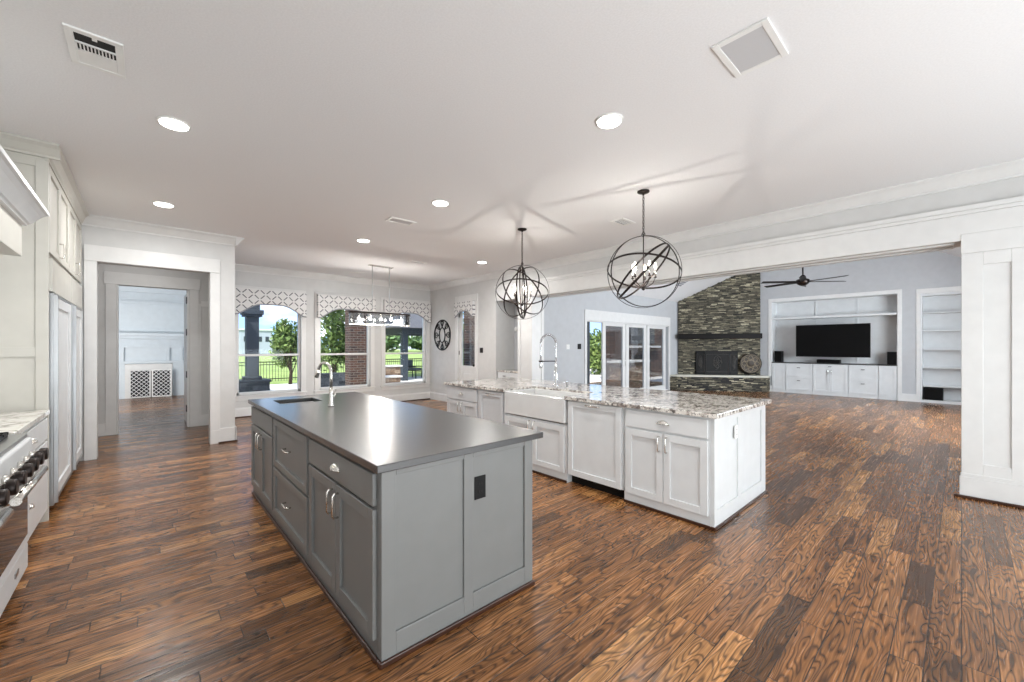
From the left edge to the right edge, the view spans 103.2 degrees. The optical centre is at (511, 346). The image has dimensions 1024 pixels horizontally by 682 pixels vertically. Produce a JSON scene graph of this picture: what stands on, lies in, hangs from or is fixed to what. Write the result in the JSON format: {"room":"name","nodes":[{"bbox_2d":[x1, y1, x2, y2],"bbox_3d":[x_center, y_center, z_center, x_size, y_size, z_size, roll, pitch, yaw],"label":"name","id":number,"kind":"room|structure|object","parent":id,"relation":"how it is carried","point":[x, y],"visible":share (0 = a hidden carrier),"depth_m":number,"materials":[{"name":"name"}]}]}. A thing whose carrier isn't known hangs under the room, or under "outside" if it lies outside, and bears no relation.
{"room":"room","nodes":[
{"label":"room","id":0,"kind":"room"},
{"bbox_2d":[98,263,208,426],"bbox_3d":[-6.530,-0.110,6.876,2.330,3.140,0.140,0,0,-42],"label":"wall","id":1,"kind":"structure","parent":0,"point":[204,278],"depth_m":7.05,"materials":[{"name":"paint"}]},
{"bbox_2d":[84,244,219,460],"bbox_3d":[-4.940,0.075,5.660,1.423,2.770,0.036,0,0,-42],"label":"door frame","id":2,"kind":"structure","parent":1,"relation":"attached to","point":[92,253],"depth_m":5.33,"materials":[{"name":"paint"}]},
{"bbox_2d":[104,271,208,435],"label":"door frame","id":3,"kind":"structure","parent":1,"relation":"in","point":[186,297],"depth_m":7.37,"materials":[{"name":"paint"}]},
{"bbox_2d":[98,398,429,443],"bbox_3d":[-4.110,1.360,8.031,7.170,0.200,2.448,0,0,-42],"label":"baseboard","id":4,"kind":"structure","parent":1,"relation":"attached to","point":[203,419],"depth_m":7.47,"materials":[{"name":"paint"}]},
{"bbox_2d":[79,225,234,460],"bbox_3d":[-6.000,-0.110,6.365,2.430,3.140,2.430,0,0,-42],"label":"doorway","id":5,"kind":"structure","parent":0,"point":[91,235],"depth_m":6.03,"materials":[{"name":"paint"}]},
{"bbox_2d":[210,426,236,443],"bbox_3d":[-5.197,1.350,7.070,0.331,0.220,2.460,0,0,-42],"label":"baseboard","id":6,"kind":"structure","parent":5,"relation":"attached to","point":[230,433],"depth_m":6.17,"materials":[{"name":"paint"}]},
{"bbox_2d":[235,271,429,407],"bbox_3d":[-4.139,-0.110,9.778,5.150,3.140,0.140,0,0,-42],"label":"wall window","id":7,"kind":"structure","parent":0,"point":[310,286],"depth_m":9.64,"materials":[{"name":"paint"}]},
{"bbox_2d":[235,287,305,317],"bbox_3d":[-5.143,-0.923,8.683,1.354,0.554,0.139,0,0,-42],"label":"valance","id":8,"kind":"object","parent":7,"relation":"attached to","point":[245,298],"visible":0.93,"depth_m":8.59,"materials":[{"name":"fabric"}]},
{"bbox_2d":[235,285,306,400],"bbox_3d":[-5.227,-0.070,8.761,1.450,2.380,0.190,0,0,-42],"label":"window","id":9,"kind":"structure","parent":7,"relation":"attached to","point":[244,396],"depth_m":8.87,"materials":[{"name":"paint"}]},
{"bbox_2d":[235,392,429,416],"bbox_3d":[-4.092,1.360,9.712,4.890,0.200,0.022,0,0,-42],"label":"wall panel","id":10,"kind":"structure","parent":7,"relation":"attached to","point":[244,411],"depth_m":10.69,"materials":[{"name":"paint"}]},
{"bbox_2d":[314,292,375,394],"bbox_3d":[-4.040,-0.070,9.834,1.450,2.380,0.190,0,0,-42],"label":"window","id":11,"kind":"structure","parent":7,"relation":"attached to","point":[365,387],"depth_m":9.83,"materials":[{"name":"paint"}]},
{"bbox_2d":[317,294,375,320],"bbox_3d":[-3.956,-0.923,9.755,1.354,0.554,0.139,0,0,-42],"label":"valance","id":12,"kind":"object","parent":7,"relation":"attached to","point":[326,304],"visible":0.88,"depth_m":9.62,"materials":[{"name":"fabric"}]},
{"bbox_2d":[380,297,430,389],"bbox_3d":[-2.864,-0.070,10.896,1.440,2.380,0.190,0,0,-42],"label":"window","id":13,"kind":"structure","parent":7,"relation":"attached to","point":[412,384],"depth_m":10.93,"materials":[{"name":"paint"}]},
{"bbox_2d":[383,299,430,322],"bbox_3d":[-2.780,-0.923,10.818,1.344,0.554,0.139,0,0,-42],"label":"valance","id":14,"kind":"object","parent":7,"relation":"attached to","point":[422,309],"visible":0.88,"depth_m":10.77,"materials":[{"name":"fabric"}]},
{"bbox_2d":[430,275,517,393],"bbox_3d":[-0.826,-0.110,10.251,0.680,3.140,3.600,0,0,-42],"label":"wall","id":15,"kind":"structure","parent":0,"point":[495,327],"depth_m":9.69,"materials":[{"name":"paint"}]},
{"bbox_2d":[434,320,450,350],"bbox_3d":[-1.871,-0.305,10.871,0.028,0.832,0.802,0,0,-42],"label":"wall medallion","id":16,"kind":"object","parent":15,"relation":"attached to","point":[437,324],"visible":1,"depth_m":10.85,"materials":[{"name":"black metal"}]},
{"bbox_2d":[455,293,477,380],"bbox_3d":[-1.108,0.095,10.098,0.125,2.730,0.950,0,0,-42],"label":"door","id":17,"kind":"structure","parent":15,"relation":"in","point":[466,372],"depth_m":10.20,"materials":[{"name":"paint"}]},
{"bbox_2d":[454,301,474,317],"bbox_3d":[-1.169,-0.908,10.043,0.109,0.384,0.775,0,0,-42],"label":"valance","id":18,"kind":"object","parent":17,"relation":"attached to","point":[469,306],"visible":1,"depth_m":9.94,"materials":[{"name":"fabric"}]},
{"bbox_2d":[518,297,543,379],"bbox_3d":[0.398,0.215,8.632,0.375,2.490,0.445,0,0,-42],"label":"trim","id":19,"kind":"structure","parent":15,"relation":"attached to","point":[531,321],"depth_m":8.43,"materials":[{"name":"paint"}]},
{"bbox_2d":[82,158,1023,290],"bbox_3d":[-0.225,-1.615,4.217,6.520,0.130,13.360,0,0,-42],"label":"trim","id":20,"kind":"structure","parent":15,"relation":"attached to","point":[1014,168],"depth_m":5.46,"materials":[{"name":"paint"}]},
{"bbox_2d":[505,300,517,369],"bbox_3d":[0.202,-0.110,9.219,0.540,3.140,0.790,0,0,-42],"label":"wall niche","id":21,"kind":"object","parent":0,"point":[515,306],"visible":0.07,"depth_m":9.55,"materials":[{"name":"paint"}]},
{"bbox_2d":[0,0,1023,285],"bbox_3d":[-0.428,-1.740,3.994,7.520,0.120,13.700,0,0,-42],"label":"ceiling","id":22,"kind":"structure","parent":0,"point":[315,124],"depth_m":2.92,"materials":[{"name":"paint"}]},
{"bbox_2d":[0,131,88,224],"bbox_3d":[-4.867,-1.615,4.059,0.720,0.130,2.510,0,0,-42],"label":"trim","id":23,"kind":"structure","parent":22,"relation":"attached to","point":[52,152],"depth_m":3.41,"materials":[{"name":"beige paint"}]},
{"bbox_2d":[62,22,125,78],"bbox_3d":[-2.371,-1.674,2.318,0.230,0.012,0.380,0,0,-42],"label":"ceiling vent","id":24,"kind":"object","parent":22,"relation":"in","point":[88,49],"visible":1,"depth_m":2.30,"materials":[{"name":"white plastic"}]},
{"bbox_2d":[156,115,190,130],"bbox_3d":[-2.542,-1.672,3.054,0.208,0.016,0.208,0,0,-42],"label":"recessed light","id":25,"kind":"object","parent":22,"relation":"in","point":[170,122],"visible":1,"depth_m":3.03,"materials":[{"name":"white plastic"}]},
{"bbox_2d":[348,264,409,325],"bbox_3d":[-2.736,-1.062,8.472,1.320,1.235,0.340,0,0,-42],"label":"chandelier","id":26,"kind":"object","parent":22,"relation":"hanging from","point":[351,313],"visible":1,"depth_m":8.40,"materials":[{"name":"silver metal"}]},
{"bbox_2d":[495,228,548,318],"bbox_3d":[0.145,-1.034,5.805,0.741,1.292,0.752,0,0,-42],"label":"globe pendant","id":27,"kind":"object","parent":22,"relation":"hanging from","point":[525,290],"visible":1,"depth_m":5.79,"materials":[{"name":"brown metal"}]},
{"bbox_2d":[595,112,623,128],"bbox_3d":[0.722,-1.672,3.015,0.208,0.016,0.208,0,0,-42],"label":"recessed light","id":28,"kind":"object","parent":22,"relation":"in","point":[609,120],"visible":1,"depth_m":2.99,"materials":[{"name":"white plastic"}]},
{"bbox_2d":[607,189,681,307],"bbox_3d":[1.422,-1.049,4.393,0.765,1.262,0.801,0,0,-42],"label":"globe pendant","id":29,"kind":"object","parent":22,"relation":"hanging from","point":[642,192],"visible":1,"depth_m":4.36,"materials":[{"name":"brown metal"}]},
{"bbox_2d":[711,17,788,77],"bbox_3d":[1.348,-1.674,2.296,0.380,0.012,0.280,0,0,-42],"label":"ceiling vent","id":30,"kind":"object","parent":22,"relation":"in","point":[759,44],"visible":1,"depth_m":2.28,"materials":[{"name":"white plastic"}]},
{"bbox_2d":[0,380,1023,681],"bbox_3d":[0.785,1.510,9.200,17.900,0.100,19.800,0,0,-42],"label":"floor","id":31,"kind":"structure","parent":0,"point":[157,559],"depth_m":2.50,"materials":[{"name":"brown wood"}]},
{"bbox_2d":[0,150,48,522],"bbox_3d":[-4.128,-0.055,3.191,0.648,3.030,0.030,0,0,-42],"label":"end panel","id":32,"kind":"object","parent":31,"relation":"on","point":[24,279],"visible":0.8,"depth_m":3.33,"materials":[{"name":"beige paint"}]},
{"bbox_2d":[0,432,48,616],"bbox_3d":[-2.725,0.973,1.763,0.801,0.935,1.470,0,0,-42],"label":"range","id":33,"kind":"object","parent":31,"relation":"on","point":[18,462],"visible":1,"depth_m":2.17,"materials":[{"name":"silver metal"}]},
{"bbox_2d":[0,433,26,456],"bbox_3d":[-2.762,0.547,1.729,0.700,0.025,1.470,0,0,-42],"label":"cooktop","id":34,"kind":"object","parent":33,"relation":"in","point":[9,444],"depth_m":2.29,"materials":[{"name":"silver metal"}]},
{"bbox_2d":[21,418,47,537],"bbox_3d":[-3.674,1.010,2.732,0.652,0.900,1.220,0,0,-42],"label":"base cabinet","id":35,"kind":"object","parent":31,"relation":"on","point":[38,497],"visible":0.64,"depth_m":3.07,"materials":[{"name":"white paint"}]},
{"bbox_2d":[0,410,49,434],"bbox_3d":[-3.692,0.542,2.715,0.658,0.035,1.220,0,0,-42],"label":"countertop","id":36,"kind":"structure","parent":35,"relation":"on","point":[11,422],"depth_m":2.92,"materials":[{"name":"stone"}]},
{"bbox_2d":[49,258,71,505],"bbox_3d":[-4.539,0.340,3.699,0.665,2.200,1.225,0,0,-42],"label":"refrigerator","id":37,"kind":"object","parent":31,"relation":"on","point":[60,305],"visible":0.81,"depth_m":3.83,"materials":[{"name":"white paint"}]},
{"bbox_2d":[71,277,82,471],"bbox_3d":[-5.293,0.340,4.534,0.665,2.200,1.015,0,0,-42],"label":"refrigerator","id":38,"kind":"object","parent":31,"relation":"on","point":[76,289],"visible":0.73,"depth_m":4.78,"materials":[{"name":"white paint"}]},
{"bbox_2d":[129,369,171,398],"bbox_3d":[-10.331,1.055,11.623,0.914,0.790,0.102,0,0,-38],"label":"fire screen","id":39,"kind":"object","parent":31,"relation":"on","point":[139,380],"visible":1,"depth_m":11.62,"materials":[{"name":"paint"}]},
{"bbox_2d":[119,286,186,398],"bbox_3d":[-10.481,-0.115,11.622,1.930,3.150,0.300,0,0,-42],"label":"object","id":40,"kind":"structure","parent":31,"relation":"on","point":[151,320],"depth_m":11.70,"materials":[{"name":"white paint"}]},
{"bbox_2d":[251,401,313,520],"bbox_3d":[-1.933,1.014,3.986,0.998,0.893,0.934,0,0,-42],"label":"base cabinet","id":41,"kind":"object","parent":31,"relation":"on","point":[262,465],"visible":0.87,"depth_m":3.63,"materials":[{"name":"grey paint"}]},
{"bbox_2d":[273,418,310,567],"bbox_3d":[-1.298,1.014,3.284,0.998,0.893,0.956,0,0,-42],"label":"base cabinet","id":42,"kind":"object","parent":31,"relation":"on","point":[291,462],"visible":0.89,"depth_m":2.92,"materials":[{"name":"grey paint"}]},
{"bbox_2d":[252,491,377,663],"bbox_3d":[-1.601,1.446,2.949,0.014,0.028,2.918,0,0,-42],"label":"trim","id":43,"kind":"structure","parent":31,"relation":"on","point":[341,613],"depth_m":2.38,"materials":[{"name":"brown wood"}]},
{"bbox_2d":[309,438,377,657],"bbox_3d":[-0.635,1.014,2.550,0.998,0.893,1.021,0,0,-42],"label":"base cabinet","id":44,"kind":"object","parent":31,"relation":"on","point":[343,493],"visible":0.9,"depth_m":2.14,"materials":[{"name":"grey paint"}]},
{"bbox_2d":[248,392,542,473],"bbox_3d":[-1.222,0.548,3.286,1.067,0.037,3.045,0,0,-42],"label":"countertop","id":45,"kind":"structure","parent":44,"relation":"on","point":[379,434],"depth_m":2.62,"materials":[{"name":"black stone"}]},
{"bbox_2d":[315,361,336,406],"bbox_3d":[-1.675,0.332,3.614,0.234,0.397,0.082,0,0,16],"label":"faucet","id":46,"kind":"object","parent":45,"relation":"on","point":[331,401],"visible":1,"depth_m":3.57,"materials":[{"name":"silver metal"}]},
{"bbox_2d":[376,440,534,669],"bbox_3d":[-0.243,1.014,2.178,0.994,0.893,0.052,0,0,-42],"label":"end panel","id":47,"kind":"object","parent":31,"relation":"on","point":[447,557],"visible":0.83,"depth_m":2.10,"materials":[{"name":"grey paint"}]},
{"bbox_2d":[474,474,485,499],"bbox_3d":[-0.174,0.774,2.234,0.075,0.125,0.010,0,0,-42],"label":"power outlet","id":48,"kind":"object","parent":47,"relation":"attached to","point":[479,481],"visible":1,"depth_m":2.23,"materials":[{"name":"black plastic"}]},
{"bbox_2d":[447,385,478,417],"bbox_3d":[-0.277,1.014,6.172,1.276,0.893,0.770,0,0,-42],"label":"base cabinet","id":49,"kind":"object","parent":31,"relation":"on","point":[460,400],"visible":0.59,"depth_m":5.72,"materials":[{"name":"white paint"}]},
{"bbox_2d":[479,389,505,423],"bbox_3d":[0.164,1.014,5.684,1.276,0.893,0.535,0,0,-42],"label":"base cabinet","id":50,"kind":"object","parent":31,"relation":"on","point":[491,403],"visible":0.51,"depth_m":5.27,"materials":[{"name":"white paint"}]},
{"bbox_2d":[505,413,571,482],"bbox_3d":[0.685,1.150,5.107,1.276,0.620,1.000,0,0,-42],"label":"base cabinet","id":51,"kind":"object","parent":31,"relation":"on","point":[549,452],"visible":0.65,"depth_m":4.54,"materials":[{"name":"white paint"}]},
{"bbox_2d":[568,400,623,497],"bbox_3d":[1.018,1.014,4.262,0.638,0.893,0.680,0,0,-42],"label":"dishwasher","id":52,"kind":"object","parent":31,"relation":"on","point":[595,431],"visible":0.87,"depth_m":4.06,"materials":[{"name":"white paint"}]},
{"bbox_2d":[532,470,709,528],"bbox_3d":[0.305,1.448,4.650,0.014,0.025,3.808,0,0,-42],"label":"trim","id":53,"kind":"structure","parent":31,"relation":"on","point":[534,471],"depth_m":3.58,"materials":[{"name":"brown wood"}]},
{"bbox_2d":[624,407,710,526],"bbox_3d":[1.754,1.014,3.924,1.276,0.893,0.788,0,0,-42],"label":"base cabinet","id":54,"kind":"object","parent":31,"relation":"on","point":[667,456],"visible":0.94,"depth_m":3.48,"materials":[{"name":"white paint"}]},
{"bbox_2d":[444,377,771,418],"bbox_3d":[0.790,0.548,5.070,1.350,0.037,3.915,0,0,-42],"label":"countertop","id":55,"kind":"structure","parent":54,"relation":"on","point":[712,406],"depth_m":4.22,"materials":[{"name":"stone"}]},
{"bbox_2d":[505,388,583,423],"bbox_3d":[0.431,0.690,4.877,0.535,0.270,0.980,0,0,-42],"label":"sink","id":56,"kind":"object","parent":55,"relation":"in","point":[544,404],"visible":0.78,"depth_m":4.72,"materials":[{"name":"white ceramic"}]},
{"bbox_2d":[539,334,557,386],"bbox_3d":[0.485,0.180,5.385,0.262,0.700,0.101,0,0,-24],"label":"spring faucet","id":57,"kind":"object","parent":55,"relation":"on","point":[545,335],"visible":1,"depth_m":5.39,"materials":[{"name":"silver metal"}]},
{"bbox_2d":[670,374,769,391],"bbox_3d":[6.872,1.205,13.550,3.123,0.510,0.565,0,0,11],"label":"hearth","id":58,"kind":"object","parent":31,"relation":"on","point":[691,382],"visible":1,"depth_m":13.30,"materials":[{"name":"stone"}]},
{"bbox_2d":[696,351,737,374],"bbox_3d":[6.879,0.552,13.630,1.294,0.785,0.128,0,0,15],"label":"fire screen","id":59,"kind":"object","parent":58,"relation":"on","point":[707,362],"visible":1,"depth_m":13.58,"materials":[{"name":"black metal"}]},
{"bbox_2d":[678,272,759,374],"bbox_3d":[7.019,-0.889,13.903,2.530,3.697,0.430,0,0,15],"label":"fireplace","id":60,"kind":"object","parent":58,"relation":"on","point":[731,305],"visible":0.87,"depth_m":13.68,"materials":[{"name":"stone"}]},
{"bbox_2d":[678,333,761,338],"bbox_3d":[6.912,-0.345,13.579,2.530,0.170,0.250,0,0,15],"label":"mantel shelf","id":61,"kind":"object","parent":60,"relation":"attached to","point":[726,335],"visible":1,"depth_m":13.43,"materials":[{"name":"black wood"}]},
{"bbox_2d":[739,354,761,375],"bbox_3d":[7.841,0.590,13.357,0.659,0.720,0.160,0,0,15],"label":"disc","id":62,"kind":"object","parent":58,"relation":"on","point":[749,363],"visible":1,"depth_m":13.32,"materials":[{"name":"brown metal"}]},
{"bbox_2d":[710,405,766,530],"bbox_3d":[2.064,1.014,3.644,1.272,0.893,0.044,0,0,-42],"label":"end panel","id":63,"kind":"object","parent":31,"relation":"on","point":[738,464],"visible":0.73,"depth_m":3.57,"materials":[{"name":"white paint"}]},
{"bbox_2d":[772,363,784,391],"bbox_3d":[8.714,0.994,13.184,0.451,0.932,0.370,0,0,-42],"label":"media cabinet","id":64,"kind":"object","parent":31,"relation":"on","point":[778,369],"visible":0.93,"depth_m":13.04,"materials":[{"name":"white paint"}]},
{"bbox_2d":[785,363,812,393],"bbox_3d":[9.069,0.994,12.771,0.478,0.932,0.710,0,0,-42],"label":"media cabinet","id":65,"kind":"object","parent":31,"relation":"on","point":[798,377],"visible":0.95,"depth_m":12.63,"materials":[{"name":"white paint"}]},
{"bbox_2d":[813,364,847,396],"bbox_3d":[9.587,0.994,12.190,0.488,0.932,0.835,0,0,-42],"label":"media cabinet","id":66,"kind":"object","parent":31,"relation":"on","point":[828,379],"visible":0.97,"depth_m":12.04,"materials":[{"name":"white paint"}]},
{"bbox_2d":[848,365,877,398],"bbox_3d":[10.090,0.994,11.641,0.478,0.932,0.645,0,0,-42],"label":"media cabinet","id":67,"kind":"object","parent":31,"relation":"on","point":[862,379],"visible":0.98,"depth_m":11.50,"materials":[{"name":"white paint"}]},
{"bbox_2d":[878,366,896,399],"bbox_3d":[10.447,0.994,11.266,0.451,0.932,0.380,0,0,-42],"label":"media cabinet","id":68,"kind":"object","parent":31,"relation":"on","point":[887,375],"visible":0.94,"depth_m":11.13,"materials":[{"name":"white paint"}]},
{"bbox_2d":[772,362,896,365],"bbox_3d":[9.576,0.513,12.216,0.450,0.030,2.944,0,0,-42],"label":"countertop","id":69,"kind":"structure","parent":68,"relation":"on","point":[772,362],"depth_m":11.89,"materials":[{"name":"white wood"}]},
{"bbox_2d":[921,291,960,404],"bbox_3d":[11.282,0.041,10.395,0.480,2.839,1.135,0,0,-42],"label":"bookcase","id":70,"kind":"object","parent":31,"relation":"on","point":[940,312],"visible":0.48,"depth_m":10.61,"materials":[{"name":"white paint"}]},
{"bbox_2d":[924,387,943,400],"bbox_3d":[11.020,1.230,10.611,0.340,0.319,0.350,0,0,-42],"label":"subwoofer","id":71,"kind":"object","parent":70,"relation":"on","point":[930,393],"visible":0.9,"depth_m":10.51,"materials":[{"name":"black plastic"}]},
{"bbox_2d":[954,493,1023,508],"bbox_3d":[5.341,1.448,2.838,0.020,0.025,3.050,0,0,-42],"label":"trim","id":72,"kind":"structure","parent":31,"relation":"on","point":[957,495],"depth_m":3.79,"materials":[{"name":"brown wood"}]},
{"bbox_2d":[521,309,540,379],"bbox_3d":[0.399,0.215,8.649,0.350,2.490,0.420,0,0,-42],"label":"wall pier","id":73,"kind":"object","parent":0,"point":[524,322],"visible":0.36,"depth_m":8.52,"materials":[{"name":"paint"}]},
{"bbox_2d":[544,291,677,388],"bbox_3d":[3.757,-0.090,12.384,9.220,3.100,0.140,0,0,-42],"label":"wall","id":74,"kind":"structure","parent":0,"point":[563,315],"depth_m":10.44,"materials":[{"name":"paint"}]},
{"bbox_2d":[584,309,669,389],"bbox_3d":[3.568,0.245,12.197,4.630,2.430,0.165,0,0,-42],"label":"door","id":75,"kind":"structure","parent":74,"relation":"in","point":[625,320],"depth_m":12.05,"materials":[{"name":"paint"}]},
{"bbox_2d":[610,276,732,301],"bbox_3d":[4.937,-2.666,10.809,9.380,2.388,4.020,0,0,-42],"label":"vault","id":76,"kind":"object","parent":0,"point":[689,288],"depth_m":13.08,"materials":[{"name":"paint"}]},
{"bbox_2d":[761,267,847,287],"bbox_3d":[7.390,-2.632,10.317,1.944,2.175,1.895,0,0,-42],"label":"ceiling fan","id":77,"kind":"object","parent":76,"relation":"hanging from","point":[803,281],"visible":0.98,"depth_m":10.30,"materials":[{"name":"brown metal"}]},
{"bbox_2d":[494,176,1023,300],"bbox_3d":[2.860,-1.415,5.926,0.350,0.770,7.760,0,0,-42],"label":"beam","id":78,"kind":"structure","parent":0,"point":[1012,187],"depth_m":4.75,"materials":[{"name":"paint"}]},
{"bbox_2d":[536,243,953,297],"bbox_3d":[2.543,-1.022,6.307,0.270,0.015,5.850,0,0,-42],"label":"trim","id":79,"kind":"structure","parent":78,"relation":"attached to","point":[951,244],"depth_m":5.15,"materials":[{"name":"paint"}]},
{"bbox_2d":[760,251,960,393],"bbox_3d":[9.650,-1.140,12.291,0.600,5.200,7.900,0,0,-42],"label":"wall","id":80,"kind":"structure","parent":0,"point":[909,273],"depth_m":11.15,"materials":[{"name":"paint"}]},
{"bbox_2d":[796,323,870,357],"bbox_3d":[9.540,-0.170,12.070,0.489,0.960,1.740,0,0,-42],"label":"television","id":81,"kind":"object","parent":80,"relation":"attached to","point":[828,340],"visible":1,"depth_m":11.85,"materials":[{"name":"black plastic"}]},
{"bbox_2d":[772,293,896,363],"bbox_3d":[9.617,-0.440,12.253,0.500,2.000,2.972,0,0,-42],"label":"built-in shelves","id":82,"kind":"structure","parent":80,"relation":"attached to","point":[883,328],"depth_m":12.19,"materials":[{"name":"white paint"}]},
{"bbox_2d":[772,312,896,319],"bbox_3d":[9.585,-0.895,12.224,0.425,0.060,2.944,0,0,-42],"label":"wall shelf","id":83,"kind":"object","parent":80,"relation":"attached to","point":[893,313],"visible":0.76,"depth_m":11.99,"materials":[{"name":"white paint"}]},
{"bbox_2d":[770,385,920,401],"bbox_3d":[10.156,1.360,11.266,0.022,0.200,5.700,0,0,-42],"label":"baseboard","id":84,"kind":"structure","parent":80,"relation":"attached to","point":[904,397],"depth_m":10.81,"materials":[{"name":"paint"}]},
{"bbox_2d":[768,286,960,395],"bbox_3d":[9.949,-0.040,11.497,0.020,3.000,4.720,0,0,-42],"label":"trim","id":85,"kind":"structure","parent":80,"relation":"attached to","point":[919,292],"depth_m":10.94,"materials":[{"name":"paint"}]},
{"bbox_2d":[983,261,1011,468],"bbox_3d":[5.729,-0.170,2.751,0.350,3.260,3.600,0,0,-42],"label":"wall column","id":86,"kind":"structure","parent":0,"point":[997,277],"depth_m":3.80,"materials":[{"name":"paint"}]},
{"bbox_2d":[959,226,1023,505],"bbox_3d":[5.381,0.185,2.849,0.035,2.550,3.012,0,0,-42],"label":"trim","id":87,"kind":"structure","parent":86,"relation":"attached to","point":[977,479],"depth_m":3.86,"materials":[{"name":"paint"}]},
{"bbox_3d":[-2.301,-0.110,0.570,0.150,3.140,11.130,0,0,-42],"label":"wall","id":88,"kind":"structure","parent":0,"visible":0},
{"bbox_2d":[0,145,49,255],"bbox_3d":[-2.894,-1.133,1.900,0.748,1.095,1.920,0,0,-42],"label":"range hood","id":89,"kind":"object","parent":88,"relation":"attached to","point":[20,205],"visible":1,"depth_m":2.41,"materials":[{"name":"beige paint"}]},
{"bbox_2d":[49,166,68,270],"bbox_3d":[-4.525,-1.165,3.664,0.678,0.770,1.195,0,0,-42],"label":"upper cabinet","id":90,"kind":"object","parent":88,"relation":"attached to","point":[58,202],"visible":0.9,"depth_m":3.81,"materials":[{"name":"beige paint"}]},
{"bbox_2d":[66,203,81,283],"bbox_3d":[-5.320,-1.165,4.543,0.678,0.770,1.165,0,0,-42],"label":"upper cabinet","id":91,"kind":"object","parent":88,"relation":"attached to","point":[75,228],"visible":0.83,"depth_m":4.71,"materials":[{"name":"beige paint"}]},
{"label":"outside","id":92,"kind":"structure","parent":0,"visible":0},
{"bbox_2d":[239,349,591,384],"bbox_3d":[-54.927,1.790,105.537,180.000,0.340,209.740,0,0,-42],"label":"lawn","id":93,"kind":"structure","parent":92,"point":[283,373],"depth_m":31.32,"materials":[{"name":"green plant"}]},
{"bbox_2d":[239,328,272,353],"bbox_3d":[-51.037,-0.890,80.573,5.700,5.100,4.400,0,0,-42],"label":"building","id":94,"kind":"structure","parent":93,"relation":"on","point":[264,334],"depth_m":79.61,"materials":[{"name":"paint"}]},
{"bbox_2d":[268,318,296,383],"bbox_3d":[-9.233,0.213,16.790,1.545,2.818,1.697,0,0,-30],"label":"tree","id":95,"kind":"object","parent":93,"relation":"on","point":[284,340],"visible":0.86,"depth_m":16.52,"materials":[{"name":"green plant"}]},
{"bbox_2d":[239,358,421,380],"bbox_3d":[-6.636,1.110,22.980,23.035,1.020,0.070,0,0,-42],"label":"iron fence","id":96,"kind":"object","parent":93,"relation":"on","point":[395,359],"visible":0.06,"depth_m":19.07,"materials":[{"name":"black metal"}]},
{"bbox_2d":[321,310,344,372],"bbox_3d":[-7.120,-0.582,15.906,2.164,4.411,2.507,0,0,43],"label":"tree","id":97,"kind":"object","parent":93,"relation":"on","point":[335,340],"visible":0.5,"depth_m":15.60,"materials":[{"name":"green plant"}]},
{"bbox_2d":[385,335,411,351],"bbox_3d":[-43.242,-1.164,123.598,21.434,7.572,23.555,0,0,-42],"label":"trees","id":98,"kind":"object","parent":93,"relation":"on","point":[391,342],"visible":0.24,"depth_m":120.24,"materials":[{"name":"green plant"}]},
{"bbox_2d":[590,341,600,374],"bbox_3d":[4.939,0.623,23.178,2.455,2.180,2.653,0,0,-27],"label":"bush","id":99,"kind":"object","parent":93,"relation":"on","point":[595,352],"visible":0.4,"depth_m":22.65,"materials":[{"name":"green plant"}]},
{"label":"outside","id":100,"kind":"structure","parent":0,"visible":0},
{"bbox_2d":[270,369,661,389],"bbox_3d":[-1.209,1.660,16.253,28.000,0.200,12.260,0,0,-42],"label":"paving","id":101,"kind":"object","parent":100,"point":[593,378],"visible":0.04,"depth_m":18.63,"materials":[{"name":"concrete"}]},
{"bbox_2d":[239,305,271,391],"bbox_3d":[-7.381,0.150,11.525,0.820,2.820,0.820,0,0,-42],"label":"porch column","id":102,"kind":"structure","parent":101,"relation":"on","point":[251,382],"depth_m":11.39,"materials":[{"name":"stone"}]},
{"bbox_2d":[321,372,344,386],"bbox_3d":[-6.600,1.260,14.724,1.587,0.600,0.340,0,0,-42],"label":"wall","id":103,"kind":"structure","parent":101,"relation":"on","point":[338,377],"depth_m":14.68,"materials":[{"name":"stone"}]},
{"bbox_2d":[345,310,366,385],"bbox_3d":[-4.920,0.010,12.873,0.560,3.100,0.500,0,0,-42],"label":"brick column","id":104,"kind":"structure","parent":101,"relation":"on","point":[355,335],"depth_m":12.68,"materials":[{"name":"brown brick"}]},
{"bbox_2d":[385,365,402,382],"bbox_3d":[-4.951,1.150,15.406,1.850,0.820,1.200,0,0,-42],"label":"fire pit","id":105,"kind":"object","parent":101,"relation":"on","point":[392,372],"visible":0.4,"depth_m":15.69,"materials":[{"name":"stone"}]},
{"bbox_2d":[385,313,463,380],"bbox_3d":[-4.820,-0.190,20.847,5.000,3.500,4.600,0,0,-42],"label":"gazebo","id":106,"kind":"object","parent":101,"relation":"on","point":[415,328],"visible":0.25,"depth_m":18.56,"materials":[{"name":"grey"}]},
{"bbox_2d":[464,311,474,365],"bbox_3d":[-1.122,-0.015,12.093,0.450,3.150,0.450,0,0,-42],"label":"brick column","id":107,"kind":"structure","parent":101,"relation":"on","point":[469,321],"depth_m":11.89,"materials":[{"name":"brown brick"}]},
{"bbox_2d":[606,326,661,380],"bbox_3d":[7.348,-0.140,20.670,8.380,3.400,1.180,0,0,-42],"label":"glass door panes","id":108,"kind":"object","parent":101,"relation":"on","point":[613,333],"visible":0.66,"depth_m":18.84,"materials":[{"name":"clear glass"}]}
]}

